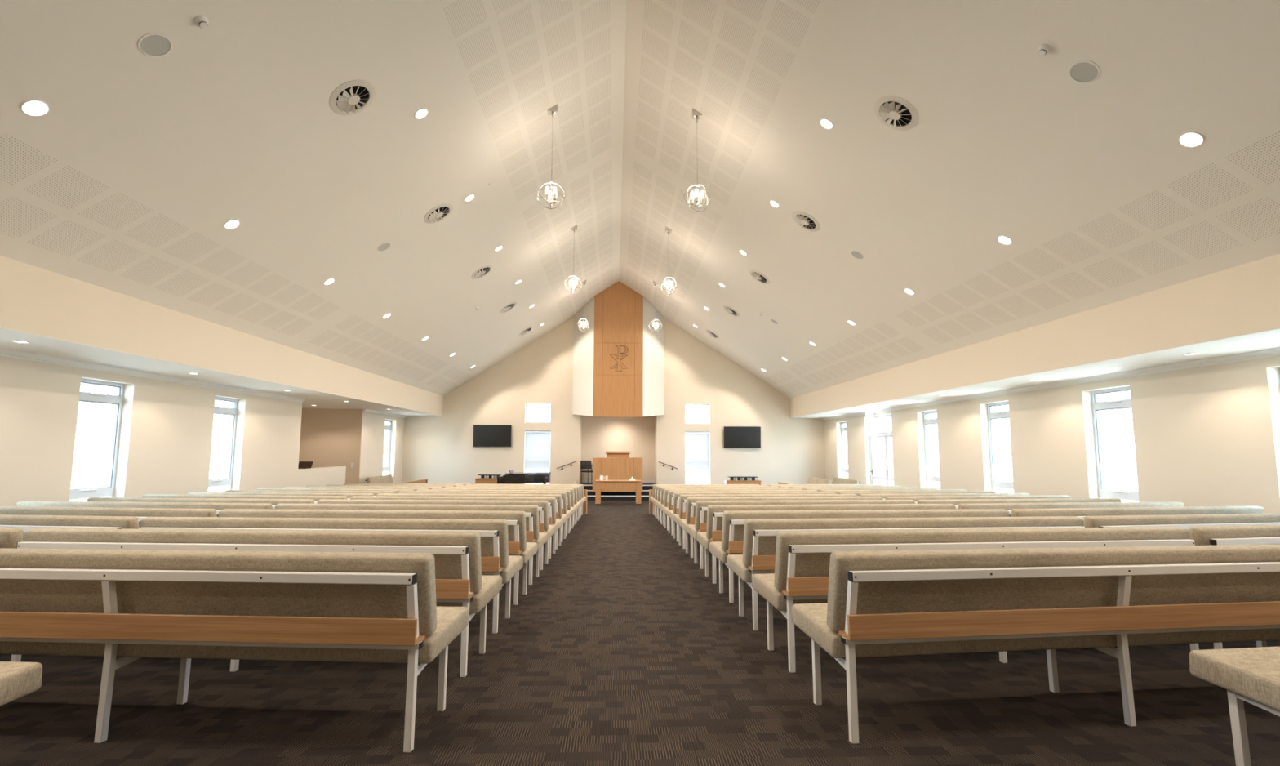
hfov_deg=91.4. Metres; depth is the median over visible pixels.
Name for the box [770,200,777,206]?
diffuser
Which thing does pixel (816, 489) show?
pew
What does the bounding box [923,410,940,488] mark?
window
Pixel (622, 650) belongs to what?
floor
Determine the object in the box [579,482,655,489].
step
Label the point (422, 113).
diffuser
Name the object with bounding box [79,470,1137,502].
ground
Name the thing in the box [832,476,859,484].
pew
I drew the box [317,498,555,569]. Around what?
pew
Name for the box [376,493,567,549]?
pew
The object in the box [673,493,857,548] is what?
pew
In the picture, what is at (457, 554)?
pew
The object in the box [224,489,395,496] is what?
pew
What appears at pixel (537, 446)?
blind
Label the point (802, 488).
pew
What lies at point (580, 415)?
wall
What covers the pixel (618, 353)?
panel
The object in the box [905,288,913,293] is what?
diffuser
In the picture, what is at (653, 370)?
wall
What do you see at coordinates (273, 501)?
pew
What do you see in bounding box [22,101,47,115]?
diffuser
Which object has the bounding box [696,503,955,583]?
pew
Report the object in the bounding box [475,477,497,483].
base cabinet
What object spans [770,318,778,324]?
loudspeaker
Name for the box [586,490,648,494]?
step
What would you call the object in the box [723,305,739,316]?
ceiling vent
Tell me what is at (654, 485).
pew
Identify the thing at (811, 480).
pew
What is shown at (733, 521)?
pew
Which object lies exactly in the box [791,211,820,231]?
ceiling vent
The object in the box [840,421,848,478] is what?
window
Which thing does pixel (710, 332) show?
ceiling vent
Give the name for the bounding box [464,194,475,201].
recessed light
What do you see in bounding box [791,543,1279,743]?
pew
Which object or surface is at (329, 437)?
wall
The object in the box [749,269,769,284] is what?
ceiling vent
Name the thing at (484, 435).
television
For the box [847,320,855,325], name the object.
recessed light
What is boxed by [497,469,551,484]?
grand piano
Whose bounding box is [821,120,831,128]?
diffuser
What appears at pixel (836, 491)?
pew
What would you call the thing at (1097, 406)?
window
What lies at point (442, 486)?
pew
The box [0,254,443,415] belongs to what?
bulkhead
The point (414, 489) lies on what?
pew
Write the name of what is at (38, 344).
ceiling
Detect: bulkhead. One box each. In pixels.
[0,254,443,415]
[790,253,1279,417]
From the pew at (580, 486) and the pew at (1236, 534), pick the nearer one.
the pew at (1236, 534)
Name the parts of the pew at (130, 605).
leg, leg, rail, rail, backrest, seat, leg, leg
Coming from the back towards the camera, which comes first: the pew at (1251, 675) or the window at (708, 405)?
the window at (708, 405)
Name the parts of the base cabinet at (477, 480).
door, door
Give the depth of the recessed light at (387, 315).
12.76 m
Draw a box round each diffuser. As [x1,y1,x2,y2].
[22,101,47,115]
[225,220,238,227]
[324,279,333,284]
[415,109,426,118]
[466,195,473,200]
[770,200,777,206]
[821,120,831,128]
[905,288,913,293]
[998,236,1010,244]
[1180,133,1202,146]
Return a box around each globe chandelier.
[537,104,565,209]
[564,224,582,293]
[577,279,590,332]
[648,280,662,333]
[659,226,677,294]
[684,108,711,212]
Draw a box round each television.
[473,424,511,446]
[724,426,760,448]
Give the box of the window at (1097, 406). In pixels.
[1091,386,1138,501]
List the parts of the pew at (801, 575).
leg, seat, leg, rail, backrest, rail, leg, leg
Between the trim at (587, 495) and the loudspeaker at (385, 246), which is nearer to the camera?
the loudspeaker at (385, 246)
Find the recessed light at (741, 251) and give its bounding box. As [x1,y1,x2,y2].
[739,249,746,255]
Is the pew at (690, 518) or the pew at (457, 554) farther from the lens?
the pew at (690, 518)
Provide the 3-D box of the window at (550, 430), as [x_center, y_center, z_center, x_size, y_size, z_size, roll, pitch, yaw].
[-3.586,2.725,21.872,0.900,2.100,0.070,0,-6,-2]
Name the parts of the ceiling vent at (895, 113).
blade, blade, blade, blade, blade, blade, blade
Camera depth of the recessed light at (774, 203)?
10.56 m
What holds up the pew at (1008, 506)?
on the floor
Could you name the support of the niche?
attached to the wall at (636, 436)
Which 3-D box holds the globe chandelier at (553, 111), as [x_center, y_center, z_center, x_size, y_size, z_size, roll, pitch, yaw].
[-1.315,-3.372,9.320,0.402,1.608,0.409,-2,-6,17]
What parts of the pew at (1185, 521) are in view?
rail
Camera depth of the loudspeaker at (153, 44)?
5.12 m
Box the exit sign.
[866,409,872,418]
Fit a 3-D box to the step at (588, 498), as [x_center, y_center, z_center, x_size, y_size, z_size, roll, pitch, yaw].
[-0.761,3.869,21.193,4.100,0.160,0.999,0,-6,-2]
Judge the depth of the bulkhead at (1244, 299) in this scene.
8.04 m
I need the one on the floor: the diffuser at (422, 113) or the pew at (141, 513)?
the pew at (141, 513)
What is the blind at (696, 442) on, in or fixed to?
attached to the wall at (437, 449)
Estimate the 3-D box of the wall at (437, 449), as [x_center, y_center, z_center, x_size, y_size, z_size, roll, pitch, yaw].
[-0.807,0.411,22.190,14.743,7.650,0.240,0,-6,-2]
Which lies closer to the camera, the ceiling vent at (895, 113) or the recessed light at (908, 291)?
the ceiling vent at (895, 113)
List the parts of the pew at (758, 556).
leg, seat, leg, rail, backrest, rail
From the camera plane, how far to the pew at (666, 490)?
11.91 m
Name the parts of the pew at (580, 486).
backrest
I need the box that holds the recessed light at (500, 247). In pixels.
[494,245,502,251]
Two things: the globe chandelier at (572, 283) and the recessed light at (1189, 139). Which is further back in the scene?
the globe chandelier at (572, 283)
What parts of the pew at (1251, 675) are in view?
seat, leg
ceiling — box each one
[0,0,1279,398]
[0,327,442,416]
[792,328,1279,417]
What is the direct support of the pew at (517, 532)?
on the floor
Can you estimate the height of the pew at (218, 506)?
0.767 m
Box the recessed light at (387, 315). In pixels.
[382,313,391,318]
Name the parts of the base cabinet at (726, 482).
door, door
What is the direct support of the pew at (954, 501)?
on the floor
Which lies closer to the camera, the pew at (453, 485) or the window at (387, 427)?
the pew at (453, 485)
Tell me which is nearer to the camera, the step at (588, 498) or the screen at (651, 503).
the screen at (651, 503)
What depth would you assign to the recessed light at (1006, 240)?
7.98 m
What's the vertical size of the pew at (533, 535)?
0.767 m
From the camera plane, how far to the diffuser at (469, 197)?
10.36 m
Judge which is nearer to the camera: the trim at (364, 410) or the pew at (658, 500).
the pew at (658, 500)
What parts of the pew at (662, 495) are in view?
leg, leg, backrest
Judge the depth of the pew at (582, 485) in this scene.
15.38 m
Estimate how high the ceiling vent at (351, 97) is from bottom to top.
0.287 m
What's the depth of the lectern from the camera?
20.97 m
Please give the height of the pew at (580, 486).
0.767 m
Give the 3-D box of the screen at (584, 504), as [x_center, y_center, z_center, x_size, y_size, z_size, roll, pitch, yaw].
[-2.806,3.044,16.063,2.900,0.620,0.100,0,-6,3]
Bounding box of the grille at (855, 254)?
[851,251,862,258]
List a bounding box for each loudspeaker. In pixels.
[137,32,173,57]
[377,242,391,251]
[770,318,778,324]
[850,250,864,259]
[1068,60,1100,83]
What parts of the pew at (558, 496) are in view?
backrest, leg, leg, seat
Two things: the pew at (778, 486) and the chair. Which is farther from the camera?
the chair
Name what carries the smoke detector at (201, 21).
attached to the ceiling at (1095, 190)
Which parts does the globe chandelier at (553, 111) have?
lamp shade, chain, lamp shade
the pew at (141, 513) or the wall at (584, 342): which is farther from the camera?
the wall at (584, 342)
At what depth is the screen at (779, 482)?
18.34 m
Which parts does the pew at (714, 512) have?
seat, leg, leg, rail, backrest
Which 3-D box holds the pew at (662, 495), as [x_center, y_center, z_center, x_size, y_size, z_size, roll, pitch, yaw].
[1.748,2.560,13.028,2.736,0.767,0.589,1,-8,-8]
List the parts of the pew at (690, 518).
seat, leg, leg, backrest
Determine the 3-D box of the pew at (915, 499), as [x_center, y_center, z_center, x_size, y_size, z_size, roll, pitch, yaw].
[4.805,2.010,9.015,3.036,0.767,0.589,2,-8,-12]
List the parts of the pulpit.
panel, panel, panel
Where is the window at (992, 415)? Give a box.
[986,401,1013,493]
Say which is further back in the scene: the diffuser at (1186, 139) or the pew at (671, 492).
the pew at (671, 492)
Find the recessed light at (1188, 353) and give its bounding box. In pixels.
[1183,352,1199,355]
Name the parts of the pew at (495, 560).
rail, backrest, rail, leg, leg, seat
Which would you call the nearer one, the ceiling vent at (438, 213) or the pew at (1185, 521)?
the pew at (1185, 521)
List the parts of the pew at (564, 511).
backrest, leg, leg, seat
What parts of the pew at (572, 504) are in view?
backrest, leg, seat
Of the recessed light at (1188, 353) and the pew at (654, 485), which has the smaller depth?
the recessed light at (1188, 353)
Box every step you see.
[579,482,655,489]
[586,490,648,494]
[586,494,648,500]
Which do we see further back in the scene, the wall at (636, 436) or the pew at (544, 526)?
the wall at (636, 436)
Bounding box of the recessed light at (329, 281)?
[323,278,334,284]
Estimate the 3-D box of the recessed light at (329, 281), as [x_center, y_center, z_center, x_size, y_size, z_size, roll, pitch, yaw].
[-5.073,-1.652,10.183,0.158,0.105,0.184,0,-6,2]
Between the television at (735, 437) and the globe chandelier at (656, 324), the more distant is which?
the television at (735, 437)
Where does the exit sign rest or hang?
hanging from the ceiling at (1270, 339)
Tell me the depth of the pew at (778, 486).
15.16 m
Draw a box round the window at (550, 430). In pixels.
[524,430,551,484]
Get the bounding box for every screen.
[396,478,427,483]
[582,488,587,514]
[648,488,653,514]
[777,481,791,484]
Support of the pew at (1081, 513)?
on the floor
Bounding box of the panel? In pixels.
[593,280,643,417]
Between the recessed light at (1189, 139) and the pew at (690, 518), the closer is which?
the recessed light at (1189, 139)
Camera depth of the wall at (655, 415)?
22.38 m
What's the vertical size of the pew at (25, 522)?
0.767 m
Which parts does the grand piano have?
lid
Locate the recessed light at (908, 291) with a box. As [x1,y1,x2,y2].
[904,288,915,294]
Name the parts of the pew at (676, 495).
seat, leg, leg, backrest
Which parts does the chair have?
backrest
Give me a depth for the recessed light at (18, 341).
6.85 m
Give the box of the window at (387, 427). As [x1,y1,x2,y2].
[382,419,391,475]
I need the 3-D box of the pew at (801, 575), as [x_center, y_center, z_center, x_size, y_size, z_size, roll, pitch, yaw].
[2.118,1.299,3.956,2.736,0.767,0.592,1,-8,-8]
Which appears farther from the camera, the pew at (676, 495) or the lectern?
the lectern
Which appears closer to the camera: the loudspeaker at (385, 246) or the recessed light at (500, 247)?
the loudspeaker at (385, 246)
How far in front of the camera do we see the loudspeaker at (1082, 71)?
5.41 m
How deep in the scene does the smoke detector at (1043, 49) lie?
5.41 m
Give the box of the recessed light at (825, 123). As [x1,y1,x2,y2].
[819,118,833,128]
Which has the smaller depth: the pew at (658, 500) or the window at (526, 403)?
the pew at (658, 500)
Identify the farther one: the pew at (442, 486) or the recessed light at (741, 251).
the pew at (442, 486)
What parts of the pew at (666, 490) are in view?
seat, leg, leg, backrest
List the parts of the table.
leg, leg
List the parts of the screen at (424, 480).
panel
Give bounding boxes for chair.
[580,460,592,484]
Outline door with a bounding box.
[869,413,893,485]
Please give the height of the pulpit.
1.123 m
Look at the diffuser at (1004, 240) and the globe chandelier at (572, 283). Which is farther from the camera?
the globe chandelier at (572, 283)
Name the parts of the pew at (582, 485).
backrest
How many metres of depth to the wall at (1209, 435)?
8.90 m
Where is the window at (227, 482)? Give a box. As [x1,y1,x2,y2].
[208,395,237,489]
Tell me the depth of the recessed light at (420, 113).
7.77 m
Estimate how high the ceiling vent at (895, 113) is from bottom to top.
0.286 m
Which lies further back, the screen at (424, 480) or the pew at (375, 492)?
the screen at (424, 480)
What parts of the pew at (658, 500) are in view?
leg, leg, backrest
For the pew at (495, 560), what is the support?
on the floor
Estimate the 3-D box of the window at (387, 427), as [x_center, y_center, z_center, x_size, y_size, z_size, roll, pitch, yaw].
[-8.288,2.110,20.233,0.106,1.853,1.000,0,-6,-2]
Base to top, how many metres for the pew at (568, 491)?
0.767 m
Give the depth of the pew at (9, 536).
3.68 m
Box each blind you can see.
[524,430,550,483]
[684,431,709,483]
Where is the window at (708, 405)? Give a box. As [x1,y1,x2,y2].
[684,404,709,423]
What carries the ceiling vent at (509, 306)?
in the ceiling at (1095, 190)
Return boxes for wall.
[0,355,404,506]
[298,408,363,484]
[401,315,825,484]
[572,296,594,416]
[579,414,582,483]
[580,414,654,479]
[642,297,664,416]
[654,415,656,484]
[823,355,1279,512]
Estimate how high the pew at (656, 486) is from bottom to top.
0.767 m
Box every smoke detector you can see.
[193,15,208,28]
[1037,44,1051,56]
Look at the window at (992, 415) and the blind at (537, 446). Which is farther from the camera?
the blind at (537, 446)
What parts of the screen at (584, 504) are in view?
panel, post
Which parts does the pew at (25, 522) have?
rail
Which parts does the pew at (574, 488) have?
backrest, leg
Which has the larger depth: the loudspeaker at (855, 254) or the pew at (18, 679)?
the loudspeaker at (855, 254)
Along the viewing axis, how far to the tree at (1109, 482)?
18.86 m
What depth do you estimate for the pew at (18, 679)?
2.10 m
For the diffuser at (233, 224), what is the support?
attached to the recessed light at (232, 224)
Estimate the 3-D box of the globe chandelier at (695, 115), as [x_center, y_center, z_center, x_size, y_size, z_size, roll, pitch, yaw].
[0.861,-3.350,9.406,0.409,1.598,0.402,-4,-7,34]
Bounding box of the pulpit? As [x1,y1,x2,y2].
[592,457,642,491]
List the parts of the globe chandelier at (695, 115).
lamp shade, lamp shade, chain, lamp shade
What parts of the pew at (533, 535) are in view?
backrest, rail, leg, leg, seat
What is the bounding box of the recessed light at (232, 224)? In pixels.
[223,219,239,229]
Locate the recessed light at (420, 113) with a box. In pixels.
[414,107,428,119]
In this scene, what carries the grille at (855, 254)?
attached to the loudspeaker at (855, 254)
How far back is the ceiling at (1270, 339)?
8.65 m
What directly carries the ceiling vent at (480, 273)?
in the ceiling at (1095, 190)
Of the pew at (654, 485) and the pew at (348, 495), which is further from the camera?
the pew at (654, 485)
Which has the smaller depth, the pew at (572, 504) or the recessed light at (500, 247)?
the pew at (572, 504)
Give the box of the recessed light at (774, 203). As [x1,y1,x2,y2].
[769,200,779,207]
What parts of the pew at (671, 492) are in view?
seat, leg, leg, backrest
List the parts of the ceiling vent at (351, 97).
blade, blade, blade, blade, blade, blade, blade, blade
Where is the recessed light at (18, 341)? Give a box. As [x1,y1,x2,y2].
[12,340,30,342]
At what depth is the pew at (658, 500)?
13.73 m
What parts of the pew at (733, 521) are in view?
seat, leg, leg, rail, rail, backrest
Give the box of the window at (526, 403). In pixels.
[525,403,551,422]
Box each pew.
[0,506,216,527]
[0,514,139,532]
[0,527,22,548]
[0,547,468,751]
[0,661,42,706]
[10,527,502,676]
[16,500,272,516]
[86,497,314,509]
[137,516,523,633]
[142,493,347,503]
[187,491,373,499]
[218,508,537,604]
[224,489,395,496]
[256,488,413,493]
[275,502,547,584]
[282,486,428,491]
[306,485,441,488]
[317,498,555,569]
[325,484,453,488]
[342,483,463,486]
[350,495,562,558]
[358,482,471,485]
[365,474,393,483]
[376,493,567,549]
[398,491,571,542]
[416,488,574,535]
[431,488,577,530]
[444,486,580,525]
[456,485,582,522]
[465,484,584,518]
[475,483,586,515]
[649,484,759,515]
[651,484,767,519]
[653,485,777,522]
[657,487,789,525]
[660,488,802,530]
[663,489,817,535]
[667,491,835,541]
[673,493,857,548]
[679,496,883,557]
[687,499,915,568]
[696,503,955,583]
[709,508,1009,603]
[726,515,1085,630]
[751,526,1199,671]
[761,484,869,485]
[770,484,884,487]
[780,485,900,488]
[791,486,919,489]
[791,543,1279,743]
[804,488,941,491]
[807,476,832,484]
[820,488,966,493]
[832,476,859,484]
[838,490,995,496]
[859,493,1030,499]
[885,494,1071,503]
[917,497,1121,509]
[957,501,1183,516]
[1010,505,1263,526]
[1083,512,1279,529]
[1189,524,1279,648]
[1189,645,1279,765]
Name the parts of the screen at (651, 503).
post, panel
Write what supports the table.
on the floor
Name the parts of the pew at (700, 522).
seat, leg, leg, rail, backrest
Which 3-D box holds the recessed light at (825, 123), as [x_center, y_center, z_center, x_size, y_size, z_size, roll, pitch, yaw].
[2.383,-3.309,7.974,0.158,0.104,0.184,1,-6,-7]
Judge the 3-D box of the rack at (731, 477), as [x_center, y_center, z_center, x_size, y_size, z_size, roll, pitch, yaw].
[3.133,2.906,19.020,0.875,0.108,0.320,0,-6,-2]
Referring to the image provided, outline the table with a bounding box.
[595,480,641,505]
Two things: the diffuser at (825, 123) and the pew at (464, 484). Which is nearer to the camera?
the diffuser at (825, 123)
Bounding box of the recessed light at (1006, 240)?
[997,235,1012,244]
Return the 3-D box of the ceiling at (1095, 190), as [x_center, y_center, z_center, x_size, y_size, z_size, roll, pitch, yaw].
[-0.229,-2.863,9.481,12.618,4.121,26.240,0,-6,-2]
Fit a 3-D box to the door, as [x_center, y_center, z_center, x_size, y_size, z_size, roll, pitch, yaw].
[6.890,2.250,17.617,0.134,2.670,1.810,0,-6,-2]
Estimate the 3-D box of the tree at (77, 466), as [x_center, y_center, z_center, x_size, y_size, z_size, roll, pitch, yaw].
[-15.234,1.516,16.893,3.323,4.653,3.274,0,-6,-2]
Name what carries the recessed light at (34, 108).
in the ceiling at (1095, 190)
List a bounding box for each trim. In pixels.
[0,347,305,402]
[363,408,407,417]
[586,495,648,496]
[821,346,1279,420]
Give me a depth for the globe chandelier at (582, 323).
18.83 m
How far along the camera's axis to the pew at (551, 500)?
8.11 m
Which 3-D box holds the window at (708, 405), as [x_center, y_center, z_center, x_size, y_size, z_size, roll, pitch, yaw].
[2.023,1.112,22.274,0.890,0.707,0.070,0,-6,-2]
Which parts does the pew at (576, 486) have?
backrest, leg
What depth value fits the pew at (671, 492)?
10.96 m
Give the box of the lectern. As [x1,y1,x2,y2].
[605,450,630,457]
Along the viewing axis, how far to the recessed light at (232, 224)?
7.59 m
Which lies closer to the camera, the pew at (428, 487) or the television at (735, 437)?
the pew at (428, 487)
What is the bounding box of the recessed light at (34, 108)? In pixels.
[19,98,49,116]
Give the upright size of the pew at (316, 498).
0.767 m
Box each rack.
[477,474,502,478]
[727,475,758,479]
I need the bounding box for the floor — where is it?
[0,500,1279,765]
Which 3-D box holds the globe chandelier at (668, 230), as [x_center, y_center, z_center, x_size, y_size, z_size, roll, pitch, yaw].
[0.660,-2.813,14.373,0.402,1.598,0.409,4,-7,-32]
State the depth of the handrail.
21.65 m
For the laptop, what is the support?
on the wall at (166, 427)
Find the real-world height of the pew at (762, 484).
0.767 m
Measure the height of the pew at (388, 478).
0.767 m
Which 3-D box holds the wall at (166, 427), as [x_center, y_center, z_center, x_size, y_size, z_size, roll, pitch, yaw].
[-7.783,1.245,8.610,0.260,3.015,26.000,0,-6,-2]
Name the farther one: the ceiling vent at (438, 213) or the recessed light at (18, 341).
the ceiling vent at (438, 213)
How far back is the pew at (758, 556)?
4.60 m
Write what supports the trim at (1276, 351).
attached to the wall at (1209, 435)
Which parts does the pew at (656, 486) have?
backrest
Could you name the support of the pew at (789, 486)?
on the floor
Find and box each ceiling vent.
[328,80,375,115]
[423,203,453,223]
[471,264,493,279]
[499,302,516,312]
[519,326,533,335]
[705,328,719,337]
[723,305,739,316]
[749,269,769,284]
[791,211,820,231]
[874,95,918,130]
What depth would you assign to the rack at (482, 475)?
19.50 m
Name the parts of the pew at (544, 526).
backrest, leg, leg, seat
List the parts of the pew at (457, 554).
leg, leg, rail, backrest, rail, leg, seat, leg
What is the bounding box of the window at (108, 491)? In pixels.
[69,377,124,499]
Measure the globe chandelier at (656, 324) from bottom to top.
1.598 m
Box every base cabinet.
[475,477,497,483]
[724,480,761,484]
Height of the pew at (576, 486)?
0.767 m
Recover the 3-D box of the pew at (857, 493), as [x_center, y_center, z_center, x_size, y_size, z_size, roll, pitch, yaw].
[4.731,2.262,10.829,3.036,0.767,0.589,2,-8,-12]
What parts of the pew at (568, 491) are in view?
backrest, leg, leg, seat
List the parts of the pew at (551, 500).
backrest, leg, leg, seat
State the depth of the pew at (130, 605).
2.62 m
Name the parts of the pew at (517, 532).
backrest, rail, leg, leg, seat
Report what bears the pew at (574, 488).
on the floor
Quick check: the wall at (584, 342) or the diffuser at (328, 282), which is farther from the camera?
the wall at (584, 342)
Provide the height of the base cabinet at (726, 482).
0.765 m
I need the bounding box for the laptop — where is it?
[297,461,313,468]
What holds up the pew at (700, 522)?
on the floor
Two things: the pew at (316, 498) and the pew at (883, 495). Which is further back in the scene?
the pew at (883, 495)
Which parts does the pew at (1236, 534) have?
leg, backrest, rail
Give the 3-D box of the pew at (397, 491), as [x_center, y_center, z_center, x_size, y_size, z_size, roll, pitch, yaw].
[-5.458,2.302,11.314,3.036,0.767,0.589,-1,-8,8]
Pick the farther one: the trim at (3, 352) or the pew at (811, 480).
the pew at (811, 480)
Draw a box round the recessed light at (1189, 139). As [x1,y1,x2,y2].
[1177,131,1204,147]
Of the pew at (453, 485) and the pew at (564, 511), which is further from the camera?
the pew at (453, 485)
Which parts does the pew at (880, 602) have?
leg, leg, seat, leg, backrest, rail, rail, leg, leg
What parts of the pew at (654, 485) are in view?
backrest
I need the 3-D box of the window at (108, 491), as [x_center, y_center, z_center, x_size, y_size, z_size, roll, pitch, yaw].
[-7.829,0.886,8.901,0.106,1.853,0.945,0,-6,-2]
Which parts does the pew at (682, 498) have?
seat, leg, leg, backrest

